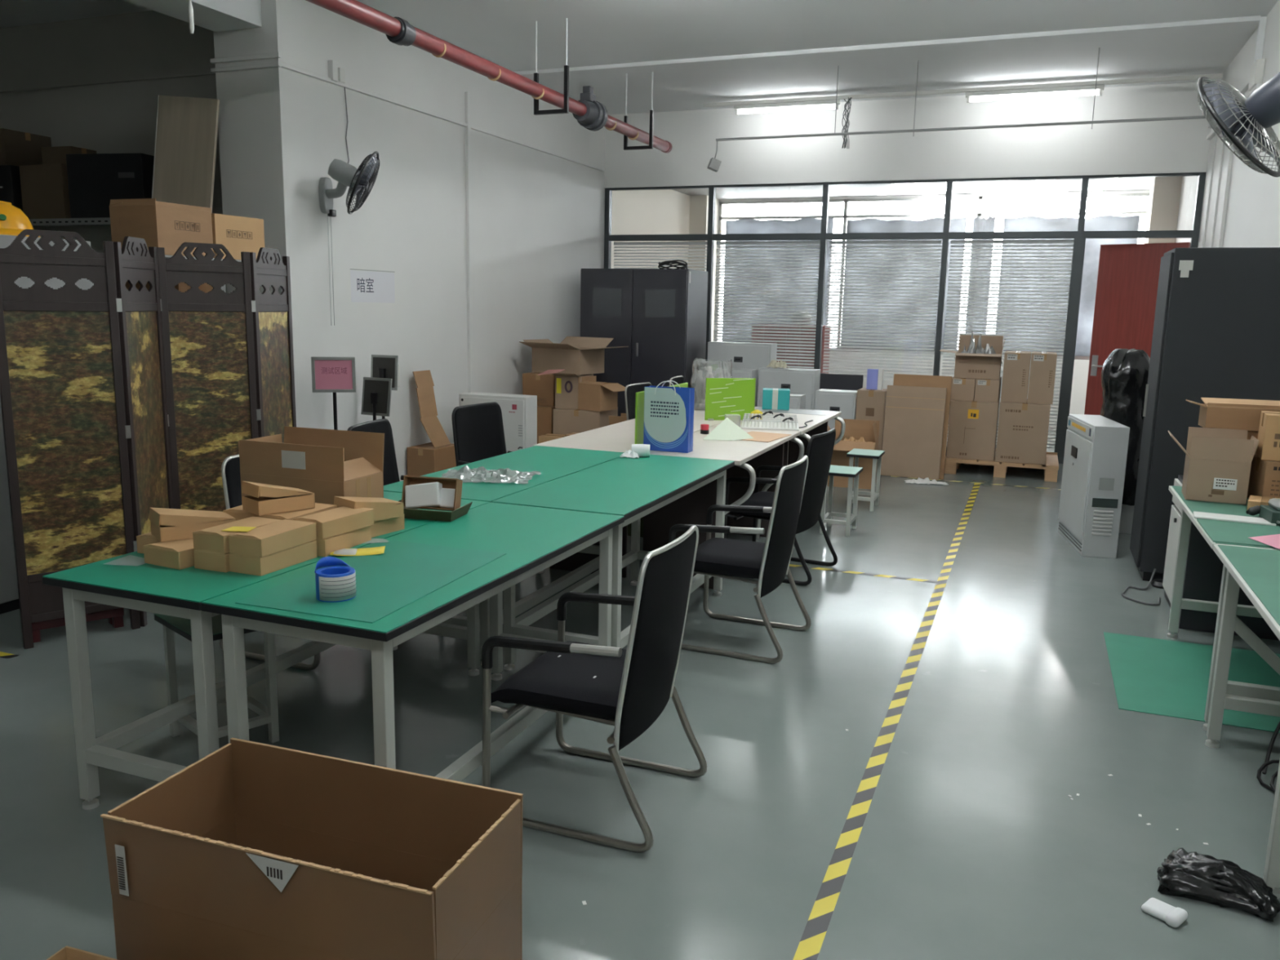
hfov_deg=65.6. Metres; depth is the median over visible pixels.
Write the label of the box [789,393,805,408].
box
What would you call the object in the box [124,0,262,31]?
beam
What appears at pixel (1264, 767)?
cable
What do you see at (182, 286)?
cardboard box
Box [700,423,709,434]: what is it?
pot
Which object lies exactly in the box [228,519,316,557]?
box
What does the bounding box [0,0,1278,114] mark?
ceiling
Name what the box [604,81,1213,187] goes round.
wall
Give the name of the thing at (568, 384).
print
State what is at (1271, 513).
instrument
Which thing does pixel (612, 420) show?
cardboard box
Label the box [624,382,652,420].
office chair
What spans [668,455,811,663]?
office chair
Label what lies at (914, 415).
cardboard sheet
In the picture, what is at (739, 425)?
clear box
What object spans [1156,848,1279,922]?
plastic bag
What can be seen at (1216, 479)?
print
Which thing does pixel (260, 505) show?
tray
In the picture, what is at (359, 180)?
wall fan
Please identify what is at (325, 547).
box
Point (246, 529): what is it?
slip
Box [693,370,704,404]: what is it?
bottle
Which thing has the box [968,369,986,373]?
print
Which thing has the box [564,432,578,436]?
cardboard box
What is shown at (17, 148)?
cardboard box
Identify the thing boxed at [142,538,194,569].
box
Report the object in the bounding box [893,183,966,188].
recessed light
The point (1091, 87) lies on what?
fluorescent light
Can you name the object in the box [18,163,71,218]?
cardboard box
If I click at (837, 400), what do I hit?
base cabinet
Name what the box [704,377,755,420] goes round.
divider
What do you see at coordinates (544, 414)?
cardboard box
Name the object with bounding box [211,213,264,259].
cardboard box
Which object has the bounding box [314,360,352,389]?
poster
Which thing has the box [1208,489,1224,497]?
print
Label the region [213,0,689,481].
wall
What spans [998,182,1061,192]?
recessed light
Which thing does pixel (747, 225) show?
window shade
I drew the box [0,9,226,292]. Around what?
wall
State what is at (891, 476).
tape
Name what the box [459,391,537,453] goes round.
machine
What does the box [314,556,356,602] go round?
roll
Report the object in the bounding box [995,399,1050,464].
cardboard box
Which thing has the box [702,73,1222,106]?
track
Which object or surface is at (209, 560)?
box
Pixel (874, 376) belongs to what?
folder
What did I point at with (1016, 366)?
cardboard box
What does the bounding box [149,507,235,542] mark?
box
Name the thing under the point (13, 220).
hard hat
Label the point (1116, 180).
recessed light
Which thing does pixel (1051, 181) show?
recessed light
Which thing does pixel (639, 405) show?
divider
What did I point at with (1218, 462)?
cardboard box
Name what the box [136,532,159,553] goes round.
box
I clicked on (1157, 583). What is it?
plug
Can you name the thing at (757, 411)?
cloth
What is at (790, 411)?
sheet
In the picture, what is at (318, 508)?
box
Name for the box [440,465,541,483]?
plastic film
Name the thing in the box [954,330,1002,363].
plastic wrap
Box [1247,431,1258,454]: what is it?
cardboard box
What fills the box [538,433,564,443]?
cardboard box
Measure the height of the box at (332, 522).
0.062 m
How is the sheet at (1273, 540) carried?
on the mat at (1228, 532)
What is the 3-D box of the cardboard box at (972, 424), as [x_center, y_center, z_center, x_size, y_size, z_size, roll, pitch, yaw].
[3.337,-0.527,9.936,0.445,0.566,0.602,5,11,20]
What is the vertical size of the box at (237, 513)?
0.062 m
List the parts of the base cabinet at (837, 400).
handle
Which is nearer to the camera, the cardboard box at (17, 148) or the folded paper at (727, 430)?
the folded paper at (727, 430)
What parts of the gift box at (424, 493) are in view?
lid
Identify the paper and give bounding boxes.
[702,417,753,440]
[766,359,789,368]
[843,435,872,442]
[904,477,948,484]
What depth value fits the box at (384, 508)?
3.51 m
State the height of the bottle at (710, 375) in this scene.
0.280 m
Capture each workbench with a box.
[42,491,489,809]
[200,502,624,782]
[383,445,624,665]
[491,454,734,670]
[1166,485,1279,730]
[1204,544,1279,898]
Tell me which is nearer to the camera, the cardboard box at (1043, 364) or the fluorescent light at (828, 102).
the cardboard box at (1043, 364)
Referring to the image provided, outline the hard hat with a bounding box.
[0,200,39,237]
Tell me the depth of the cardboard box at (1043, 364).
9.40 m
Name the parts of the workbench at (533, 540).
leg, leg, rail, leg, rail, leg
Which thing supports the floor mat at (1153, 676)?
on the floor
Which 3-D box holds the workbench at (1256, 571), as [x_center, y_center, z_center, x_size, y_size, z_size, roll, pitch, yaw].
[2.224,0.723,3.056,0.720,0.752,1.160,5,11,21]
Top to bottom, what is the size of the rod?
0.913 m
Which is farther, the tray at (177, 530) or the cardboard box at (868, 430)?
the cardboard box at (868, 430)
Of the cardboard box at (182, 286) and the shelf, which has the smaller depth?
the shelf
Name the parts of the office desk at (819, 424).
panel, leg, panel, leg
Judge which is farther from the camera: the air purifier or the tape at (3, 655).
the air purifier
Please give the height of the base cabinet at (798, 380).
0.950 m
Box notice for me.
[350,268,395,302]
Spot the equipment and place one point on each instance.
(1125, 371)
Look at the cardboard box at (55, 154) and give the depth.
7.86 m
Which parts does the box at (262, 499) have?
lid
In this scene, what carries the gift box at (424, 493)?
on the workbench at (148, 588)
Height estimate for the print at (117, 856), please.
0.074 m
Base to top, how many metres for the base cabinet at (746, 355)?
1.190 m
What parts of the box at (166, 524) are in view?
lid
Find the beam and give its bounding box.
[672,177,1151,199]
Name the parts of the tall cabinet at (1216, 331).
handle, door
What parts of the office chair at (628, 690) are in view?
armrest, seat frame, seat, leg, armrest, leg, frame, backrest, rail, frame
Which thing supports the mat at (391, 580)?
on the workbench at (533, 540)
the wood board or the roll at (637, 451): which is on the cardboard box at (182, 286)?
the wood board
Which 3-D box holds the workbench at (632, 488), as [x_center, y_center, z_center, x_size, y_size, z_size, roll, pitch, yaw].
[-0.063,0.362,4.856,0.605,0.750,1.575,5,11,21]
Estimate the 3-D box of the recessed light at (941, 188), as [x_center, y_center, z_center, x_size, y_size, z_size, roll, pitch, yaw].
[4.181,-3.887,13.343,0.804,0.038,0.488,5,11,21]
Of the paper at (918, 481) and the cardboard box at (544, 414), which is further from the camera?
the cardboard box at (544, 414)
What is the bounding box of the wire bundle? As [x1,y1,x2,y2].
[841,97,852,148]
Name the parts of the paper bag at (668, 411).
handle, panel, handle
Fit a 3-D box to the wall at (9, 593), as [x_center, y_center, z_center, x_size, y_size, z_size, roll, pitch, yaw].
[-3.492,-0.326,5.215,1.000,1.850,0.715,5,11,21]
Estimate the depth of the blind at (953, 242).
10.61 m
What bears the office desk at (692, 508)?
on the floor
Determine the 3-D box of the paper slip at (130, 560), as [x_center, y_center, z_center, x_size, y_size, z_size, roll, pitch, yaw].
[-1.605,0.256,3.122,0.130,0.001,0.120,5,11,21]
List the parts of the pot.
pot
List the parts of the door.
handle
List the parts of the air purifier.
door, socket panel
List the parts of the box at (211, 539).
lid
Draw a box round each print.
[116,856,125,890]
[118,172,134,177]
[174,220,199,231]
[226,229,252,239]
[266,866,282,879]
[320,575,356,597]
[333,548,357,555]
[564,380,572,392]
[865,407,874,416]
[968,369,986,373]
[1000,455,1018,459]
[1005,408,1021,412]
[1013,425,1033,431]
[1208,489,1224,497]
[1215,479,1235,487]
[1270,480,1279,495]
[1273,433,1279,447]
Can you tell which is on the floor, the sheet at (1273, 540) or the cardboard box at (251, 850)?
the cardboard box at (251, 850)
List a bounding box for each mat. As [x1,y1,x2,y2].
[235,540,506,622]
[1103,631,1279,733]
[1196,519,1279,547]
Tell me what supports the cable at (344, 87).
attached to the wall at (538, 217)
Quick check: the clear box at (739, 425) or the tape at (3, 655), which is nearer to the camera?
the tape at (3, 655)
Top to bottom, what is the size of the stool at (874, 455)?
0.450 m
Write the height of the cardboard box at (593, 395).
0.320 m
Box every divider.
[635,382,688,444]
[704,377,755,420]
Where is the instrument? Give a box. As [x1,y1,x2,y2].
[1258,497,1279,524]
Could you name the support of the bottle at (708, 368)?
in the stand at (696, 406)
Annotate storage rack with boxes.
[28,217,110,226]
[164,254,282,293]
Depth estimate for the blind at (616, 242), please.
11.98 m
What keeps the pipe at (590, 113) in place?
hanging from the ceiling
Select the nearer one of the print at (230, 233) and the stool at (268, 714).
the stool at (268, 714)
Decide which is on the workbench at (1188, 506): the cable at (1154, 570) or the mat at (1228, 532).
the mat at (1228, 532)
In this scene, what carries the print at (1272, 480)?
attached to the cardboard box at (1264, 475)
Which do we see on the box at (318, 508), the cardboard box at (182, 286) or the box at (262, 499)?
the box at (262, 499)
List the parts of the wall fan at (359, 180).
wall plate, arm, motor, blade, blade, blade, blade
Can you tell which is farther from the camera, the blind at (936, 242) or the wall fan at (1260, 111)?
the blind at (936, 242)
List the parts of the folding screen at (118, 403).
fret panel, panel, painted panel, frame, fret panel, frame, painted panel, fret panel, frame, painted panel, fret panel, frame, painted panel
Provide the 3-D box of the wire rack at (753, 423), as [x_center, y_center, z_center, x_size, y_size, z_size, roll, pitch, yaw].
[0.926,-0.430,7.060,0.400,0.084,0.540,2,10,7]
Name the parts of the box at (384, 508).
lid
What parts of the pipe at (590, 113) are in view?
threaded rod, threaded rod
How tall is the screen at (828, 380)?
0.860 m
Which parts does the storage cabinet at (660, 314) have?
door, pane, handle, door, pane, cable coil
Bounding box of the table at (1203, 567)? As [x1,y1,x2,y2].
[1162,475,1279,640]
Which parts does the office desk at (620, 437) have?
panel, modesty panel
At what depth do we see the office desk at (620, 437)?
5.98 m
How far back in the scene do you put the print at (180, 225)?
5.72 m
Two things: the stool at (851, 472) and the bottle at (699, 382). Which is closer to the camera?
the stool at (851, 472)
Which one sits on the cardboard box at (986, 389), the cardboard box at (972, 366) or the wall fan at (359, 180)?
the cardboard box at (972, 366)
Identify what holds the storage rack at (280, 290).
on the floor
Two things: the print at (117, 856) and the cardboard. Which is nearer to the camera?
the print at (117, 856)
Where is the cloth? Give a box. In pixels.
[749,409,762,419]
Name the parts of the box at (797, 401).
door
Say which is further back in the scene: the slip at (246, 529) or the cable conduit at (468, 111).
the cable conduit at (468, 111)
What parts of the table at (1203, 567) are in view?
drawer, drawer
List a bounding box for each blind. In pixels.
[613,241,706,269]
[713,240,820,368]
[822,240,942,380]
[942,240,1073,448]
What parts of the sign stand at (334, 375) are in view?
frame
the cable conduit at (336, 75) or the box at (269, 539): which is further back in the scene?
the cable conduit at (336, 75)
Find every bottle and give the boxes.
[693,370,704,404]
[704,366,714,403]
[704,373,713,404]
[719,368,726,377]
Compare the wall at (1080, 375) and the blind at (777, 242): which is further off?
the wall at (1080, 375)
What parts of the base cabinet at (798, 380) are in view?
handle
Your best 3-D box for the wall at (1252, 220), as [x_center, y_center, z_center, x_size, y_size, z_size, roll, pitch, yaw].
[3.608,-1.132,4.958,0.150,3.800,18.500,5,11,21]
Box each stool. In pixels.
[153,613,279,742]
[819,465,862,536]
[846,448,884,511]
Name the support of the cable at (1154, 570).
on the floor
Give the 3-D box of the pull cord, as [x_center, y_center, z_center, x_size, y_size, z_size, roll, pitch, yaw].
[-1.916,-2.468,4.174,0.020,1.110,0.019,5,11,21]
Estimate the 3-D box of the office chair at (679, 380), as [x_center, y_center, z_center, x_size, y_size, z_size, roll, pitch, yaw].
[0.546,-0.466,9.084,0.566,0.939,0.541,4,10,16]
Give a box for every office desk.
[533,420,711,577]
[629,406,759,426]
[640,426,804,589]
[714,411,845,466]
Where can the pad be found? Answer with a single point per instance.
(1174, 917)
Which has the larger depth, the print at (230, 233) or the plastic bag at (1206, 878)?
the print at (230, 233)
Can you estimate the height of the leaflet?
0.059 m
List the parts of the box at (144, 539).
lid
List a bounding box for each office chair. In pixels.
[219,453,319,670]
[346,418,404,485]
[451,401,511,466]
[481,525,706,853]
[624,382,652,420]
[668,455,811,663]
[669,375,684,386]
[724,428,837,585]
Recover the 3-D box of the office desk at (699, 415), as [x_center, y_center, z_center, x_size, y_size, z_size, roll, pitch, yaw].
[0.452,-0.158,7.875,0.698,0.750,1.480,5,11,21]
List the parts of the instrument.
lid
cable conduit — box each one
[0,69,215,92]
[209,52,604,171]
[465,91,473,392]
[1202,133,1233,247]
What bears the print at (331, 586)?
attached to the roll at (336, 583)
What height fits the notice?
0.256 m
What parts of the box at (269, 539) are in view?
lid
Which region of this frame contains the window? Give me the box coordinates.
[715,192,1150,359]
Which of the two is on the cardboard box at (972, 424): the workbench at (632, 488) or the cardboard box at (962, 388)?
the cardboard box at (962, 388)
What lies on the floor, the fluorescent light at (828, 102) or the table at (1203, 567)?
the table at (1203, 567)
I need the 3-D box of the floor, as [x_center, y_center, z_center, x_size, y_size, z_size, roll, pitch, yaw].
[-1.797,0.316,7.376,11.800,0.100,18.500,5,11,21]
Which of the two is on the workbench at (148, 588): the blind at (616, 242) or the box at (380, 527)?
the box at (380, 527)
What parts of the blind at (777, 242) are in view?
ladder cord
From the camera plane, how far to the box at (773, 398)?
8.13 m
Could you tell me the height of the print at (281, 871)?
0.020 m
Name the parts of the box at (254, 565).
lid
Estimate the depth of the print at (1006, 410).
9.47 m
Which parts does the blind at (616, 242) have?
ladder cord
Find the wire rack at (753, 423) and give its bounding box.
[740,410,799,431]
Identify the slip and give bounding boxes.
[103,555,145,565]
[222,526,255,532]
[362,538,388,543]
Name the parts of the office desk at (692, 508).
modesty panel, panel, leg, panel, leg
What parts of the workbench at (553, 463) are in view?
rail, leg, rail, rail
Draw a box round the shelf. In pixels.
[164,254,241,261]
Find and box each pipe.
[306,0,671,152]
[515,15,1266,139]
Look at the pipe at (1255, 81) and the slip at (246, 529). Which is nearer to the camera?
the slip at (246, 529)
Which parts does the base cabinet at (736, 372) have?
door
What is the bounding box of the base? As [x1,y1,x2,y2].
[31,607,124,642]
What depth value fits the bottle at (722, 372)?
7.98 m
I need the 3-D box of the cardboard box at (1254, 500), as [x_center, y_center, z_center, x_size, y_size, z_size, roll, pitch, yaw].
[2.702,0.114,4.278,0.140,0.060,0.161,8,12,33]
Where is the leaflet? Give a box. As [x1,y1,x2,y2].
[537,368,564,375]
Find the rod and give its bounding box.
[706,47,1205,172]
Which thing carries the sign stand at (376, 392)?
on the floor
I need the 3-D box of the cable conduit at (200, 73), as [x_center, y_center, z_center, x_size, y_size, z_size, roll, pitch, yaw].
[-4.884,-3.307,8.319,4.490,0.030,0.030,5,11,21]
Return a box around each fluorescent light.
[733,99,839,114]
[964,84,1104,102]
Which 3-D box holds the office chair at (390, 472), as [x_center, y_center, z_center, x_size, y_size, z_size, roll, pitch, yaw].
[-1.218,0.169,5.285,0.566,0.939,0.541,3,10,11]
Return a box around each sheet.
[741,431,791,442]
[754,406,837,415]
[880,385,946,479]
[1248,533,1279,549]
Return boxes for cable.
[344,87,349,163]
[799,419,813,427]
[1121,568,1160,605]
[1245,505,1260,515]
[1256,721,1279,791]
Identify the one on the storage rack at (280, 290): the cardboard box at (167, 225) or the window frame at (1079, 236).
the cardboard box at (167, 225)
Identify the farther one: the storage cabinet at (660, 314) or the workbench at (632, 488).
the storage cabinet at (660, 314)
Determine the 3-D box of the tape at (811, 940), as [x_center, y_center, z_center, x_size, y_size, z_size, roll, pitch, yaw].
[1.184,0.852,4.374,0.054,0.001,10.630,5,11,21]
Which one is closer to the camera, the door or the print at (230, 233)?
the print at (230, 233)
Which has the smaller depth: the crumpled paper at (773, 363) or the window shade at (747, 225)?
the crumpled paper at (773, 363)
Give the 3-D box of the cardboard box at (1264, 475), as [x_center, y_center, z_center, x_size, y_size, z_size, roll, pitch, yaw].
[2.904,0.008,4.440,0.261,0.200,0.241,4,10,17]
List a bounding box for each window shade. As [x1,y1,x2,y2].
[721,217,833,342]
[840,217,966,351]
[964,215,995,333]
[995,214,1140,356]
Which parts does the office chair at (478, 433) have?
frame, rail, frame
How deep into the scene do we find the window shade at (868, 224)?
14.46 m
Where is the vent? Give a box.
[1058,521,1081,551]
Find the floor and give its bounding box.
[0,426,1279,959]
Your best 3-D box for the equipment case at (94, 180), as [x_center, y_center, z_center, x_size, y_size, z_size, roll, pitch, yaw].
[-4.065,-2.292,7.816,0.660,0.480,0.402,3,10,11]
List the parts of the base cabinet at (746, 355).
handle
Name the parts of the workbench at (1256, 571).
leg, rail, leg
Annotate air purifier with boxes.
[1057,413,1129,558]
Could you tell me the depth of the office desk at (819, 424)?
7.85 m
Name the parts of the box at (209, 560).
lid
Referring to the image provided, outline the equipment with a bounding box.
[1100,348,1150,533]
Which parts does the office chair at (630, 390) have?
frame, rail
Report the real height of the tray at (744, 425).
0.012 m
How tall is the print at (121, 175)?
0.040 m
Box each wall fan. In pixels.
[318,151,379,325]
[1196,71,1279,177]
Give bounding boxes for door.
[1084,242,1190,414]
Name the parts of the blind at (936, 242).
rail, ladder cord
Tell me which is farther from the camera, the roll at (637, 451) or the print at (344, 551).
the roll at (637, 451)
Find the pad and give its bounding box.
[1141,897,1187,928]
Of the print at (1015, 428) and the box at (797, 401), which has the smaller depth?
the print at (1015, 428)
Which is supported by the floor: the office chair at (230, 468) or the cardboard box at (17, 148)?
the office chair at (230, 468)
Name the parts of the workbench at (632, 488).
leg, rail, rail, leg, leg, rail, rail, leg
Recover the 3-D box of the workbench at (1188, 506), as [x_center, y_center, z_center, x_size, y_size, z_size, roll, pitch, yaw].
[2.694,0.523,4.225,0.720,0.758,1.350,5,11,21]
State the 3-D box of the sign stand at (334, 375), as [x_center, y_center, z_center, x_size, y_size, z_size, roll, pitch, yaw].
[-2.179,-0.293,7.120,0.258,1.175,0.258,7,12,30]
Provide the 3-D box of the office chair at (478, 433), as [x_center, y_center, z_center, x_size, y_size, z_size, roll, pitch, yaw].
[-0.840,0.006,6.252,0.566,0.939,0.541,6,11,28]
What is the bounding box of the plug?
[1151,578,1164,589]
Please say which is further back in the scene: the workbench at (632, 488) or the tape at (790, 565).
the tape at (790, 565)
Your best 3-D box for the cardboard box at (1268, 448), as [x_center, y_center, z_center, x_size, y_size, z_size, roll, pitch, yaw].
[2.880,-0.193,4.416,0.201,0.200,0.201,6,11,25]
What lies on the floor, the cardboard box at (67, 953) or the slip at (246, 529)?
the cardboard box at (67, 953)
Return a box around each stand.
[311,356,355,430]
[360,377,391,420]
[370,354,398,418]
[693,403,705,410]
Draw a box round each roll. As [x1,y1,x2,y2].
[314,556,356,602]
[619,444,649,457]
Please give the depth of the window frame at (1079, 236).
10.67 m
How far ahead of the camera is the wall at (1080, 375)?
14.34 m
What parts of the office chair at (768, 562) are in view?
armrest, seat frame, seat, leg, armrest, leg, frame, backrest, rail, frame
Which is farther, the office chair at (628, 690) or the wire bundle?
the wire bundle
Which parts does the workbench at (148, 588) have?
leg, rail, leg, rail, rail, leg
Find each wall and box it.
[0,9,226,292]
[0,234,93,613]
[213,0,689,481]
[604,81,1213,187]
[714,190,1150,426]
[1175,0,1279,247]
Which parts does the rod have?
rod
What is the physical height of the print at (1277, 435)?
0.059 m
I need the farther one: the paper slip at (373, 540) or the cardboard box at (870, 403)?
the cardboard box at (870, 403)
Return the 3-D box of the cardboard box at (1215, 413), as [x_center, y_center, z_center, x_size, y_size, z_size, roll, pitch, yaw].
[2.801,-0.309,4.667,0.406,0.133,0.161,4,11,18]
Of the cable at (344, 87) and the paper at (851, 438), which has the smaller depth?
the cable at (344, 87)
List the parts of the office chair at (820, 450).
seat frame, armrest, seat, leg, armrest, leg, frame, backrest, rail, frame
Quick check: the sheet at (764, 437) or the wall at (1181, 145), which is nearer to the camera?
the sheet at (764, 437)
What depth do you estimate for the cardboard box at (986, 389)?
9.60 m
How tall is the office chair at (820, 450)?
0.869 m
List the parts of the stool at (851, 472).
leg, rail, leg, rail, rail, seat, leg, rail, leg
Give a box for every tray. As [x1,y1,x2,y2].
[150,519,235,542]
[192,533,229,554]
[242,491,315,515]
[401,475,462,511]
[740,419,799,431]
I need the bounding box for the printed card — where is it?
[329,546,385,555]
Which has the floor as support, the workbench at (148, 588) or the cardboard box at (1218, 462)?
the workbench at (148, 588)
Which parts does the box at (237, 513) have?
lid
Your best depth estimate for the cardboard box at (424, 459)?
8.54 m
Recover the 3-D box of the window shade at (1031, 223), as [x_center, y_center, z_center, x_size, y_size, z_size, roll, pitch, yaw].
[5.847,-2.671,13.679,1.700,1.893,0.013,5,11,21]
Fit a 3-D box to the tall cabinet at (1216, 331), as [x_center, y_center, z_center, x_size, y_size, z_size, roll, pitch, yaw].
[3.428,-0.370,5.927,0.727,1.955,0.562,5,11,21]
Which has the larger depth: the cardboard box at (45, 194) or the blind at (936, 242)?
the blind at (936, 242)
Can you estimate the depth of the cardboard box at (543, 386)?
10.02 m
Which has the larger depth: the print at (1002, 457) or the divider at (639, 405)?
the print at (1002, 457)
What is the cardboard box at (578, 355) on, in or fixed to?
on the cardboard box at (543, 386)
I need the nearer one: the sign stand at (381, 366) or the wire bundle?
the sign stand at (381, 366)
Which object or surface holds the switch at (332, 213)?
attached to the wall fan at (359, 180)
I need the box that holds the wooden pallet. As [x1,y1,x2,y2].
[944,450,1058,481]
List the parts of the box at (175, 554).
lid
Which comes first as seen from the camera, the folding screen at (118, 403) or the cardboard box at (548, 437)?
the folding screen at (118, 403)
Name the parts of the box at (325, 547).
lid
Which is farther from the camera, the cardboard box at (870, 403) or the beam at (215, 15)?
the cardboard box at (870, 403)
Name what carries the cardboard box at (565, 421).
on the floor
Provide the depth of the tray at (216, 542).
3.02 m
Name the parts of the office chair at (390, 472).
rail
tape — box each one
[0,651,17,658]
[789,564,935,582]
[793,483,980,959]
[890,475,1061,489]
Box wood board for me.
[151,94,219,213]
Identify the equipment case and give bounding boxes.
[0,164,22,211]
[66,152,154,217]
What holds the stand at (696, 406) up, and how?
on the office desk at (699, 415)
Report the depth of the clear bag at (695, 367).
8.15 m
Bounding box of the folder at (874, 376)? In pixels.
[866,368,884,390]
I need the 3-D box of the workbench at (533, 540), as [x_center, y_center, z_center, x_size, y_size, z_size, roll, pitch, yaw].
[-0.640,0.608,3.398,0.608,0.750,1.570,5,11,21]
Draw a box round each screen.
[0,229,296,648]
[819,373,863,390]
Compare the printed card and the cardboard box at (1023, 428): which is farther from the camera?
the cardboard box at (1023, 428)
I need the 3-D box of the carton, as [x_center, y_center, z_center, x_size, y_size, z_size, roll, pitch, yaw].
[2.669,-0.513,9.506,0.540,0.978,0.115,6,11,24]
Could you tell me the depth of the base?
4.68 m
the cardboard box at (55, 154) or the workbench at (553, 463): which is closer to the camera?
the workbench at (553, 463)
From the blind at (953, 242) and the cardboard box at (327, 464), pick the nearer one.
the cardboard box at (327, 464)
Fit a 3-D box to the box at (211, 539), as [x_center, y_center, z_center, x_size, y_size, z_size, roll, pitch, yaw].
[-1.269,0.169,3.144,0.122,0.062,0.255,5,11,21]
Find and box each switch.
[328,208,336,217]
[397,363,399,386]
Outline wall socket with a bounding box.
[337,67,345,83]
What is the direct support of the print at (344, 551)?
on the printed card
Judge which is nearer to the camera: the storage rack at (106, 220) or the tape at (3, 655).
the tape at (3, 655)
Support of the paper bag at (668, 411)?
on the office desk at (692, 508)
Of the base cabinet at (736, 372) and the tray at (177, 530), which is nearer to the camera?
the tray at (177, 530)
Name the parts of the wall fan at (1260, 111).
blade, blade, blade, motor, blade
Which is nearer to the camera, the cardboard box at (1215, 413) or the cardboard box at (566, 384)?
the cardboard box at (1215, 413)
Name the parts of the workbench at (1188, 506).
leg, leg, rail, white strip, rail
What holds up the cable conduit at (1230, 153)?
attached to the wall at (1252, 220)
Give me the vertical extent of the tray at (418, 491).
0.136 m
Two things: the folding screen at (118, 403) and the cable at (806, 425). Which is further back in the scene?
the cable at (806, 425)
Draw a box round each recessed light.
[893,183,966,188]
[922,187,983,195]
[997,179,1055,185]
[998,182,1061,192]
[1093,178,1119,193]
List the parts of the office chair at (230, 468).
frame, backrest, rail, leg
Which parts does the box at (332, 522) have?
lid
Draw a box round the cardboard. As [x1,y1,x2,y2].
[413,369,450,447]
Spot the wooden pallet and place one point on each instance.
(1051, 468)
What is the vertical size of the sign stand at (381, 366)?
1.154 m
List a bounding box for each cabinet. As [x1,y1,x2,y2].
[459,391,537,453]
[580,259,707,416]
[699,366,757,406]
[706,341,777,406]
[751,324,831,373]
[757,366,820,409]
[814,388,857,429]
[1129,247,1279,581]
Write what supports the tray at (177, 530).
on the box at (166, 524)
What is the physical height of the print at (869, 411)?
0.080 m
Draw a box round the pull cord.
[188,0,194,33]
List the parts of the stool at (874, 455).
leg, leg, rail, rail, seat, leg, rail, leg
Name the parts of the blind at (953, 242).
ladder cord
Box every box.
[0,128,51,165]
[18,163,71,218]
[41,146,96,164]
[46,946,117,959]
[100,737,523,959]
[109,198,213,257]
[124,280,213,293]
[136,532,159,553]
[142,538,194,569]
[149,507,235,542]
[192,516,280,554]
[193,549,229,572]
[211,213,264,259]
[222,505,257,520]
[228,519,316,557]
[228,540,317,576]
[237,426,384,505]
[241,480,315,515]
[257,502,337,519]
[293,506,374,539]
[315,525,371,556]
[333,496,404,521]
[371,515,404,537]
[399,475,472,521]
[406,442,456,475]
[519,336,628,374]
[522,372,555,406]
[537,405,555,444]
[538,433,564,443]
[551,372,593,408]
[552,406,617,435]
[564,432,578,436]
[577,375,625,411]
[608,413,626,425]
[724,413,740,427]
[762,387,790,409]
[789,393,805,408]
[827,418,879,489]
[855,387,887,465]
[939,334,1004,379]
[946,398,999,461]
[950,376,975,400]
[973,377,1001,402]
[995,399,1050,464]
[1000,350,1031,403]
[1026,351,1057,404]
[1168,426,1259,504]
[1186,397,1279,431]
[1246,495,1279,510]
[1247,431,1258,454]
[1247,454,1279,497]
[1255,410,1279,461]
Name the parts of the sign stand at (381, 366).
plate, frame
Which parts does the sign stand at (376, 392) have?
plate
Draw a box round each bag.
[643,380,694,453]
[690,358,733,387]
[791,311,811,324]
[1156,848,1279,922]
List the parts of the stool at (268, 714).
leg, rail, seat, rail, rail, rail, leg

